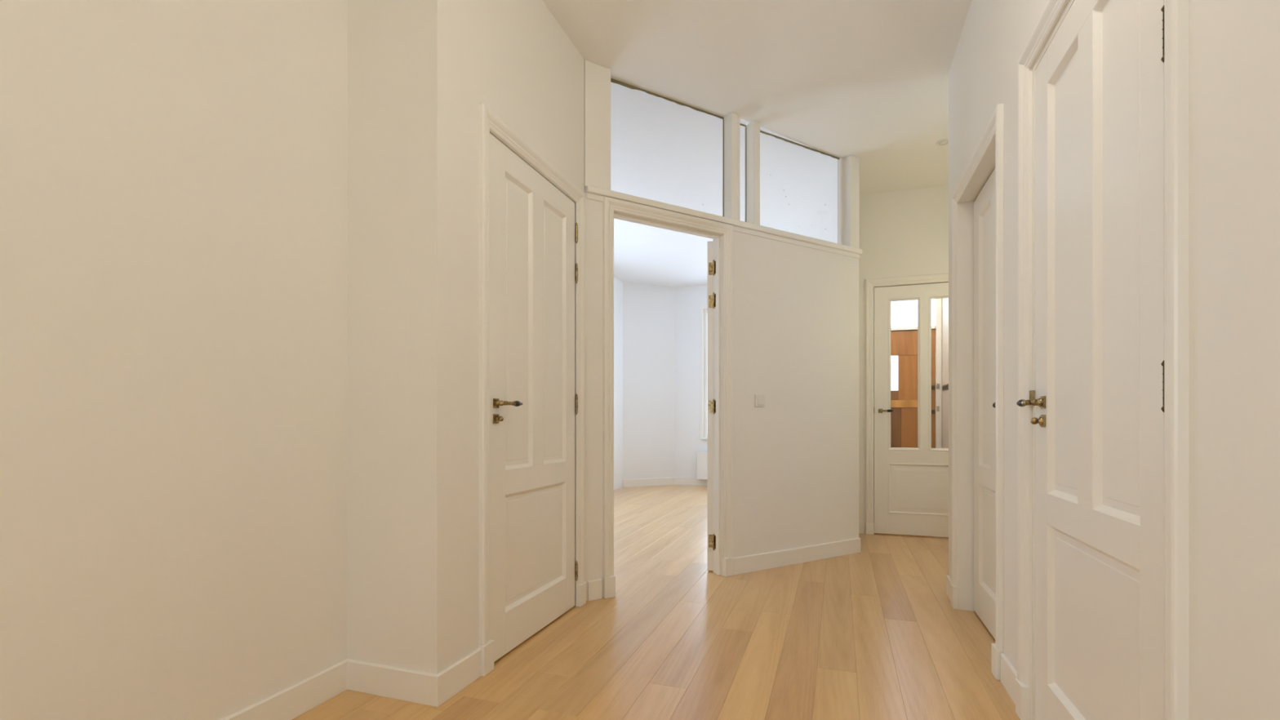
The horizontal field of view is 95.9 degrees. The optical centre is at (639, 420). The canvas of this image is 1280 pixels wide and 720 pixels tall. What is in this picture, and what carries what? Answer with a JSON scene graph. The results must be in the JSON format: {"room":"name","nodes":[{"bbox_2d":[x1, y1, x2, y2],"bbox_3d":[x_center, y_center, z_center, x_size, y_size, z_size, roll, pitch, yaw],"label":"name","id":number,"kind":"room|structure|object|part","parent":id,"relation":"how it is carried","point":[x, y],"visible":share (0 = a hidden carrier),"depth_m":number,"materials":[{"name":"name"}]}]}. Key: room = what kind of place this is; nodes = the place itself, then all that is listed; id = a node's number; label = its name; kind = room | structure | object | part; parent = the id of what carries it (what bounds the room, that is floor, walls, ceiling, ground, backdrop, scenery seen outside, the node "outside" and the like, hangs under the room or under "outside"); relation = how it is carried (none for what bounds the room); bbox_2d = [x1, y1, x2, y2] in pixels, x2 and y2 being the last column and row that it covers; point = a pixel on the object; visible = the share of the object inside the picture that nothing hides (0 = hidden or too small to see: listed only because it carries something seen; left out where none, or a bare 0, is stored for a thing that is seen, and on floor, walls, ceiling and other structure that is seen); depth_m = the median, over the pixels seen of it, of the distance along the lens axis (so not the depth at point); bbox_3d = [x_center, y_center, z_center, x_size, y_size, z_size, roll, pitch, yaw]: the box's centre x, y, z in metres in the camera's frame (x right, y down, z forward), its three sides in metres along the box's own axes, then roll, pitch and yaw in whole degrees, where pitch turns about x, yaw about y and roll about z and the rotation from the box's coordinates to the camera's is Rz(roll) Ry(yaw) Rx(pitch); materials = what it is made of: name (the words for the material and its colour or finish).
{"room":"apartment hallway","nodes":[
{"label":"apartment hallway","id":0,"kind":"room"},
{"bbox_2d":[0,0,346,719],"bbox_3d":[-2.110,-0.503,-0.590,0.120,3.006,6.110,0,0,19],"label":"wall","id":1,"kind":"structure","parent":0,"point":[173,173],"depth_m":1.60,"materials":[{"name":"paint"}]},
{"bbox_2d":[221,658,346,719],"bbox_3d":[-2.067,0.946,-0.668,0.012,0.108,5.990,0,0,19],"label":"baseboard","id":2,"kind":"structure","parent":1,"relation":"attached to","point":[291,702],"depth_m":1.96,"materials":[{"name":"wood"}]},
{"bbox_2d":[346,0,408,669],"bbox_3d":[-0.943,-0.503,2.176,0.285,3.006,0.120,0,0,19],"label":"wall","id":3,"kind":"structure","parent":0,"point":[378,30],"depth_m":2.12,"materials":[{"name":"paint"}]},
{"bbox_2d":[346,658,437,706],"bbox_3d":[-0.902,0.946,2.092,0.417,0.108,0.012,0,0,19],"label":"baseboard","id":4,"kind":"structure","parent":3,"relation":"attached to","point":[390,682],"depth_m":2.08,"materials":[{"name":"wood"}]},
{"bbox_2d":[408,0,584,674],"bbox_3d":[-0.568,-0.003,2.641,0.120,4.006,1.244,0,0,19],"label":"wall","id":5,"kind":"structure","parent":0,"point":[513,58],"depth_m":2.12,"materials":[{"name":"paint"}]},
{"bbox_2d":[437,648,480,706],"bbox_3d":[-0.670,0.946,2.143,0.012,0.108,0.260,0,0,19],"label":"baseboard","id":6,"kind":"structure","parent":5,"relation":"attached to","point":[453,679],"depth_m":2.13,"materials":[{"name":"wood"}]},
{"bbox_2d":[478,102,586,675],"bbox_3d":[-0.512,-0.124,2.735,0.126,2.246,0.963,0,0,19],"label":"door frame","id":7,"kind":"structure","parent":5,"relation":"attached to","point":[488,120],"depth_m":2.32,"materials":[{"name":"wood"}]},
{"bbox_3d":[-0.612,-0.182,2.297,0.022,2.129,0.067,0,0,19],"label":"architrave","id":8,"kind":"part","parent":7,"relation":"part of","materials":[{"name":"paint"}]},
{"bbox_3d":[-0.321,-0.182,3.140,0.022,2.129,0.067,0,0,19],"label":"architrave","id":9,"kind":"part","parent":7,"relation":"part of","materials":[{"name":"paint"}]},
{"bbox_2d":[489,133,577,662],"bbox_3d":[-0.466,-0.089,2.723,0.104,2.160,0.813,0,0,19],"label":"door","id":10,"kind":"structure","parent":5,"relation":"in","point":[532,221],"depth_m":2.65,"materials":[{"name":"wood"}]},
{"bbox_3d":[-0.592,-0.009,2.383,0.008,0.039,0.039,0,0,19],"label":"lock plate","id":11,"kind":"part","parent":10,"relation":"part of","materials":[{"name":"gold metal"}]},
{"bbox_3d":[-0.560,-0.073,2.393,0.061,0.039,0.078,0,0,19],"label":"handle","id":12,"kind":"part","parent":10,"relation":"part of","materials":[{"name":"gold metal"}]},
{"bbox_3d":[-0.547,-0.427,2.569,0.027,1.270,0.234,0,0,19],"label":"panel","id":13,"kind":"part","parent":10,"relation":"part of","materials":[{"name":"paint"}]},
{"bbox_3d":[-0.491,0.565,2.732,0.027,0.499,0.579,0,0,19],"label":"panel","id":14,"kind":"part","parent":10,"relation":"part of","materials":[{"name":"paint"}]},
{"bbox_3d":[-0.496,0.902,2.733,0.040,0.177,0.579,0,0,19],"label":"rail","id":15,"kind":"part","parent":10,"relation":"part of","materials":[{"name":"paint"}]},
{"bbox_3d":[-0.496,0.262,2.733,0.040,0.107,0.579,0,0,19],"label":"rail","id":16,"kind":"part","parent":10,"relation":"part of","materials":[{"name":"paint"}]},
{"bbox_3d":[-0.496,-1.115,2.733,0.040,0.107,0.579,0,0,19],"label":"rail","id":17,"kind":"part","parent":10,"relation":"part of","materials":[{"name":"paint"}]},
{"bbox_3d":[-0.436,-0.427,2.892,0.027,1.270,0.240,0,0,19],"label":"panel","id":18,"kind":"part","parent":10,"relation":"part of","materials":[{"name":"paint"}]},
{"bbox_2d":[613,276,622,489],"bbox_3d":[-1.166,-0.550,6.283,0.120,3.100,5.220,0,0,19],"label":"wall","id":19,"kind":"structure","parent":0,"point":[618,284],"depth_m":8.55,"materials":[{"name":"paint"}]},
{"bbox_2d":[622,282,675,479],"bbox_3d":[0.120,-0.550,8.963,0.881,3.100,0.120,0,0,-24],"label":"wall","id":20,"kind":"structure","parent":0,"point":[648,310],"depth_m":8.90,"materials":[{"name":"paint"}]},
{"bbox_2d":[622,477,675,487],"bbox_3d":[0.147,0.942,8.902,0.881,0.115,0.012,0,0,-24],"label":"baseboard","id":21,"kind":"structure","parent":20,"relation":"attached to","point":[660,481],"depth_m":8.89,"materials":[{"name":"wood"}]},
{"bbox_2d":[292,484,1020,719],"bbox_3d":[-0.141,1.030,2.429,5.150,0.060,13.500,0,0,19],"label":"floor","id":22,"kind":"structure","parent":0,"point":[875,633],"depth_m":2.56,"materials":[{"name":"brown wood"}]},
{"bbox_2d":[675,284,706,477],"bbox_3d":[1.730,-0.550,8.740,2.460,3.100,0.120,0,0,19],"label":"wall","id":23,"kind":"structure","parent":0,"point":[689,300],"depth_m":9.01,"materials":[{"name":"paint"}]},
{"bbox_2d":[675,477,706,485],"bbox_3d":[1.704,0.942,8.679,2.450,0.115,0.012,0,0,19],"label":"baseboard","id":24,"kind":"structure","parent":23,"relation":"attached to","point":[678,481],"depth_m":8.99,"materials":[{"name":"wood"}]},
{"bbox_2d":[696,450,706,479],"bbox_3d":[1.647,0.678,8.646,1.612,0.433,0.112,0,0,19],"label":"radiator","id":25,"kind":"object","parent":23,"relation":"attached to","point":[701,455],"visible":0.24,"depth_m":8.83,"materials":[{"name":"white metal"}]},
{"bbox_2d":[699,305,706,439],"bbox_3d":[1.806,-0.748,8.677,1.830,2.065,0.150,0,0,19],"label":"window","id":26,"kind":"structure","parent":23,"relation":"in","point":[704,306],"depth_m":8.96,"materials":[{"name":"glass"}]},
{"bbox_3d":[0.952,-0.759,8.938,0.045,2.041,0.014,0,0,19],"label":"casing","id":27,"kind":"part","parent":26,"relation":"part of","materials":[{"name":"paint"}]},
{"bbox_3d":[1.024,-0.735,8.994,0.055,2.000,0.060,0,0,19],"label":"frame","id":28,"kind":"part","parent":26,"relation":"part of","materials":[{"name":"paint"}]},
{"bbox_2d":[584,192,858,600],"bbox_3d":[0.654,0.365,3.855,2.316,3.270,0.105,0,0,-31],"label":"wall","id":29,"kind":"structure","parent":0,"point":[796,307],"depth_m":3.99,"materials":[{"name":"paint"}]},
{"bbox_2d":[587,578,602,600],"bbox_3d":[-0.253,0.946,3.237,0.084,0.108,0.012,0,0,-31],"label":"baseboard","id":30,"kind":"object","parent":29,"relation":"attached to","point":[595,586],"visible":1,"depth_m":3.23,"materials":[{"name":"wood"}]},
{"bbox_2d":[602,195,733,598],"bbox_3d":[0.171,-0.134,3.547,0.943,2.268,0.132,0,0,-31],"label":"door frame","id":31,"kind":"structure","parent":29,"relation":"attached to","point":[721,233],"depth_m":3.72,"materials":[{"name":"wood"}]},
{"bbox_3d":[-0.175,-0.193,3.278,0.067,2.150,0.022,0,0,-31],"label":"architrave","id":32,"kind":"part","parent":31,"relation":"part of","materials":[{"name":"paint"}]},
{"bbox_3d":[0.494,0.795,3.791,0.001,0.085,0.026,0,0,-31],"label":"hinge plate","id":33,"kind":"part","parent":31,"relation":"part of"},
{"bbox_3d":[0.494,-0.791,3.791,0.001,0.083,0.026,0,0,-31],"label":"hinge plate","id":34,"kind":"part","parent":31,"relation":"part of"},
{"bbox_3d":[0.494,-1.008,3.791,0.001,0.082,0.026,0,0,-31],"label":"hinge plate","id":35,"kind":"part","parent":31,"relation":"part of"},
{"bbox_3d":[0.571,-0.193,3.730,0.067,2.150,0.022,0,0,-31],"label":"architrave","id":36,"kind":"part","parent":31,"relation":"part of","materials":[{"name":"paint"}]},
{"bbox_2d":[706,240,714,570],"bbox_3d":[0.543,-0.100,4.201,0.050,2.181,0.833,0,0,11],"label":"door","id":37,"kind":"structure","parent":29,"relation":"in","point":[710,263],"depth_m":3.83,"materials":[{"name":"wood"}]},
{"bbox_2d":[584,60,862,258],"bbox_3d":[0.667,-1.668,3.844,2.322,0.860,0.126,0,0,-31],"label":"window","id":38,"kind":"structure","parent":29,"relation":"in","point":[597,80],"depth_m":3.78,"materials":[{"name":"wood"}]},
{"bbox_3d":[-0.259,-1.656,3.289,0.163,0.700,0.092,0,0,-31],"label":"post","id":39,"kind":"part","parent":38,"relation":"part of","materials":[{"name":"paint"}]},
{"bbox_3d":[0.670,-1.288,3.846,2.314,0.036,0.126,0,0,-31],"label":"sill","id":40,"kind":"part","parent":38,"relation":"part of","materials":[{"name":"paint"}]},
{"bbox_3d":[0.608,-1.656,3.814,0.086,0.700,0.092,0,0,-31],"label":"post","id":41,"kind":"part","parent":38,"relation":"part of","materials":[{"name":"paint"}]},
{"bbox_3d":[0.766,-1.656,3.910,0.067,0.700,0.092,0,0,-31],"label":"post","id":42,"kind":"part","parent":38,"relation":"part of","materials":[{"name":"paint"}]},
{"bbox_3d":[1.605,-1.656,4.419,0.106,0.700,0.092,0,0,-31],"label":"post","id":43,"kind":"part","parent":38,"relation":"part of","materials":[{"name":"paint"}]},
{"bbox_2d":[755,394,764,406],"bbox_3d":[0.807,-0.136,3.877,0.082,0.081,0.016,0,0,-31],"label":"light switch","id":44,"kind":"object","parent":29,"relation":"attached to","point":[759,399],"visible":1,"depth_m":3.87,"materials":[{"name":"white plastic"}]},
{"bbox_2d":[733,537,860,574],"bbox_3d":[1.141,0.946,4.080,1.250,0.108,0.017,0,0,-31],"label":"baseboard","id":45,"kind":"structure","parent":29,"relation":"attached to","point":[749,563],"depth_m":4.03,"materials":[{"name":"wood"}]},
{"bbox_2d":[610,82,837,287],"bbox_3d":[0.472,-2.150,6.051,3.450,0.100,6.150,0,0,19],"label":"ceiling","id":46,"kind":"structure","parent":0,"point":[662,150],"depth_m":5.05,"materials":[{"name":"paint"}]},
{"bbox_2d":[542,0,971,195],"bbox_3d":[0.052,-2.052,0.617,3.443,0.092,10.000,0,0,19],"label":"ceiling","id":47,"kind":"structure","parent":0,"point":[866,80],"depth_m":3.23,"materials":[{"name":"paint"}]},
{"bbox_2d":[935,139,948,146],"bbox_3d":[2.180,-2.003,4.159,0.090,0.007,0.090,0,0,19],"label":"recessed light","id":48,"kind":"object","parent":47,"relation":"in","point":[943,142],"visible":0.92,"depth_m":4.16,"materials":[{"name":"white"}]},
{"bbox_2d":[858,185,948,533],"bbox_3d":[2.579,-0.003,4.992,1.350,4.006,0.120,0,0,19],"label":"wall","id":49,"kind":"structure","parent":0,"point":[904,233],"depth_m":5.05,"materials":[{"name":"paint"}]},
{"bbox_2d":[858,520,864,533],"bbox_3d":[1.960,0.946,5.136,0.065,0.108,0.012,0,0,19],"label":"baseboard","id":50,"kind":"structure","parent":49,"relation":"attached to","point":[861,524],"depth_m":5.13,"materials":[{"name":"wood"}]},
{"bbox_2d":[865,273,948,534],"bbox_3d":[2.459,-0.127,4.993,0.953,2.252,0.096,0,0,19],"label":"door frame","id":51,"kind":"structure","parent":49,"relation":"attached to","point":[869,283],"depth_m":5.10,"materials":[{"name":"wood"}]},
{"bbox_3d":[2.031,-0.176,5.106,0.067,2.153,0.022,0,0,19],"label":"architrave","id":52,"kind":"part","parent":51,"relation":"part of","materials":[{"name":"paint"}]},
{"bbox_2d":[873,282,948,537],"bbox_3d":[2.449,-0.095,4.971,0.811,2.171,0.101,0,0,19],"label":"door","id":53,"kind":"structure","parent":49,"relation":"in","point":[911,485],"depth_m":5.01,"materials":[{"name":"wood"}]},
{"bbox_3d":[2.127,-0.089,5.062,0.070,0.036,0.058,0,0,19],"label":"handle","id":54,"kind":"part","parent":53,"relation":"part of","materials":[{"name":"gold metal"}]},
{"bbox_3d":[2.461,0.901,4.999,0.583,0.179,0.040,0,0,19],"label":"rail","id":55,"kind":"part","parent":53,"relation":"part of","materials":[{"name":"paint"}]},
{"bbox_3d":[2.461,0.313,4.999,0.583,0.110,0.040,0,0,19],"label":"rail","id":56,"kind":"part","parent":53,"relation":"part of","materials":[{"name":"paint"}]},
{"bbox_3d":[2.461,-1.128,4.999,0.583,0.104,0.040,0,0,19],"label":"rail","id":57,"kind":"part","parent":53,"relation":"part of","materials":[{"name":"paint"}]},
{"bbox_3d":[2.458,0.590,4.991,0.583,0.444,0.033,0,0,19],"label":"panel","id":58,"kind":"part","parent":53,"relation":"part of","materials":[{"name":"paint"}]},
{"bbox_2d":[893,297,942,448],"bbox_3d":[2.912,-0.003,6.570,0.950,4.006,0.120,0,0,19],"label":"wall","id":59,"kind":"structure","parent":0,"point":[941,298],"depth_m":6.37,"materials":[{"name":"paint"}]},
{"bbox_2d":[890,328,935,448],"bbox_3d":[2.913,-0.013,6.542,0.768,2.006,0.060,0,0,19],"label":"door","id":60,"kind":"structure","parent":59,"relation":"in","point":[904,344],"depth_m":6.49,"materials":[{"name":"wood paint"},{"name":"clear glass"}]},
{"bbox_3d":[2.868,-0.290,6.563,0.120,0.109,0.030,0,0,19],"label":"panel","id":61,"kind":"part","parent":60,"relation":"part of","materials":[{"name":"brown wood"}]},
{"bbox_3d":[2.808,0.314,6.583,0.305,0.932,0.030,0,0,19],"label":"panel","id":62,"kind":"part","parent":60,"relation":"part of","materials":[{"name":"brown wood"}]},
{"bbox_3d":[2.934,-0.194,6.532,0.577,0.084,0.052,0,0,19],"label":"rail","id":63,"kind":"part","parent":60,"relation":"part of","materials":[{"name":"brown wood"}]},
{"bbox_3d":[2.936,-0.878,6.538,0.577,0.276,0.040,0,0,19],"label":"rail","id":64,"kind":"part","parent":60,"relation":"part of","materials":[{"name":"brown wood"}]},
{"bbox_3d":[3.067,-0.488,6.494,0.301,0.504,0.030,0,0,19],"label":"panel","id":65,"kind":"part","parent":60,"relation":"part of","materials":[{"name":"brown wood"}]},
{"bbox_3d":[3.080,0.314,6.487,0.272,0.932,0.034,0,0,19],"label":"panel","id":66,"kind":"part","parent":60,"relation":"part of","materials":[{"name":"brown wood"}]},
{"bbox_2d":[890,298,941,448],"bbox_3d":[2.899,-0.400,6.537,0.908,2.800,0.110,0,0,19],"label":"door frame","id":67,"kind":"structure","parent":59,"relation":"attached to","point":[938,301],"depth_m":6.36,"materials":[{"name":"wood"}]},
{"bbox_3d":[3.291,-0.400,6.365,0.056,2.800,0.020,0,0,19],"label":"architrave","id":68,"kind":"part","parent":67,"relation":"part of","materials":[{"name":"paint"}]},
{"bbox_2d":[942,297,948,448],"bbox_3d":[3.141,-0.503,5.645,0.120,3.006,1.480,0,0,19],"label":"wall","id":69,"kind":"structure","parent":0,"point":[944,300],"depth_m":6.18,"materials":[{"name":"paint"}]},
{"bbox_2d":[942,383,948,391],"bbox_3d":[3.236,-0.353,6.130,0.011,0.062,0.320,0,0,19],"label":"plate","id":70,"kind":"object","parent":69,"relation":"attached to","point":[945,387],"visible":1,"depth_m":6.09,"materials":[{"name":"brown metal"}]},
{"bbox_2d":[948,0,1279,719],"bbox_3d":[0.530,-0.003,-0.480,0.120,4.006,8.037,0,0,19],"label":"wall","id":71,"kind":"structure","parent":0,"point":[1234,45],"depth_m":0.98,"materials":[{"name":"paint"}]},
{"bbox_2d":[946,575,951,600],"bbox_3d":[1.741,0.946,3.234,0.012,0.108,0.225,0,0,19],"label":"baseboard","id":72,"kind":"structure","parent":71,"relation":"attached to","point":[948,581],"depth_m":3.27,"materials":[{"name":"wood"}]},
{"bbox_2d":[951,103,1003,679],"bbox_3d":[1.598,-0.111,2.659,0.145,2.222,0.958,0,0,19],"label":"door frame","id":73,"kind":"structure","parent":71,"relation":"attached to","point":[994,128],"depth_m":2.25,"materials":[{"name":"wood"}]},
{"bbox_3d":[1.688,-0.170,3.098,0.022,2.104,0.067,0,0,19],"label":"architrave","id":74,"kind":"part","parent":73,"relation":"part of","materials":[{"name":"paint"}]},
{"bbox_3d":[1.399,-0.170,2.259,0.022,2.104,0.067,0,0,19],"label":"architrave","id":75,"kind":"part","parent":73,"relation":"part of","materials":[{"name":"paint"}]},
{"bbox_2d":[973,168,995,639],"bbox_3d":[1.609,-0.078,2.654,0.104,2.138,0.809,0,0,19],"label":"door","id":76,"kind":"structure","parent":71,"relation":"in","point":[984,203],"depth_m":2.85,"materials":[{"name":"wood"}]},
{"bbox_3d":[1.689,-0.407,2.805,0.027,1.265,0.237,0,0,19],"label":"panel","id":77,"kind":"part","parent":76,"relation":"part of","materials":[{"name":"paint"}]},
{"bbox_3d":[1.638,0.904,2.642,0.040,0.173,0.579,0,0,19],"label":"rail","id":78,"kind":"part","parent":76,"relation":"part of","materials":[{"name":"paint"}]},
{"bbox_3d":[1.638,0.273,2.642,0.040,0.095,0.579,0,0,19],"label":"rail","id":79,"kind":"part","parent":76,"relation":"part of","materials":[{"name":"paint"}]},
{"bbox_3d":[1.638,-1.093,2.642,0.040,0.107,0.579,0,0,19],"label":"rail","id":80,"kind":"part","parent":76,"relation":"part of","materials":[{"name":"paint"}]},
{"bbox_3d":[1.633,0.569,2.644,0.027,0.498,0.579,0,0,19],"label":"panel","id":81,"kind":"part","parent":76,"relation":"part of","materials":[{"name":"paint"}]},
{"bbox_2d":[1000,653,1017,704],"bbox_3d":[1.350,0.946,2.101,0.012,0.108,0.243,0,0,19],"label":"baseboard","id":82,"kind":"structure","parent":71,"relation":"attached to","point":[1008,673],"depth_m":2.11,"materials":[{"name":"wood"}]},
{"bbox_2d":[1016,0,1164,719],"bbox_3d":[1.155,-0.075,1.520,0.096,2.133,0.820,0,0,19],"label":"door","id":83,"kind":"structure","parent":71,"relation":"in","point":[1098,420],"depth_m":1.44,"materials":[{"name":"wood"}]},
{"bbox_3d":[1.237,-0.058,1.817,0.053,0.039,0.052,0,0,19],"label":"handle","id":84,"kind":"part","parent":83,"relation":"part of","materials":[{"name":"gold metal"}]},
{"bbox_3d":[1.256,0.000,1.804,0.008,0.039,0.039,0,0,19],"label":"lock plate","id":85,"kind":"part","parent":83,"relation":"part of","materials":[{"name":"gold metal"}]},
{"bbox_3d":[1.175,0.899,1.493,0.040,0.183,0.577,0,0,19],"label":"rail","id":86,"kind":"part","parent":83,"relation":"part of","materials":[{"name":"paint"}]},
{"bbox_3d":[1.224,-0.407,1.654,0.027,1.258,0.240,0,0,19],"label":"panel","id":87,"kind":"part","parent":83,"relation":"part of","materials":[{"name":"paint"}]},
{"bbox_3d":[1.175,-1.089,1.493,0.040,0.106,0.577,0,0,19],"label":"rail","id":88,"kind":"part","parent":83,"relation":"part of","materials":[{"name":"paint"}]},
{"bbox_3d":[1.175,0.270,1.493,0.040,0.095,0.577,0,0,19],"label":"rail","id":89,"kind":"part","parent":83,"relation":"part of","materials":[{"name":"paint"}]},
{"bbox_3d":[1.169,0.562,1.495,0.027,0.491,0.577,0,0,19],"label":"panel","id":90,"kind":"part","parent":83,"relation":"part of","materials":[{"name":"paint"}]},
{"bbox_3d":[1.115,-0.407,1.337,0.027,1.258,0.242,0,0,19],"label":"panel","id":91,"kind":"part","parent":83,"relation":"part of","materials":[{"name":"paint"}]},
{"bbox_2d":[1015,0,1188,719],"bbox_3d":[1.183,-0.117,1.498,0.116,2.232,0.986,0,0,19],"label":"door frame","id":92,"kind":"structure","parent":71,"relation":"attached to","point":[1175,11],"depth_m":1.06,"materials":[{"name":"wood"}]},
{"bbox_3d":[1.291,-0.175,1.945,0.022,2.115,0.067,0,0,19],"label":"architrave","id":93,"kind":"part","parent":92,"relation":"part of","materials":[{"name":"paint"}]},
{"bbox_3d":[1.283,-0.077,1.891,0.014,0.045,0.010,0,0,19],"label":"strike plate","id":94,"kind":"part","parent":92,"relation":"part of","materials":[{"name":"gold metal"}]},
{"bbox_3d":[0.993,-0.175,1.080,0.022,2.115,0.067,0,0,19],"label":"architrave","id":95,"kind":"part","parent":92,"relation":"part of","materials":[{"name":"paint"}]}
]}

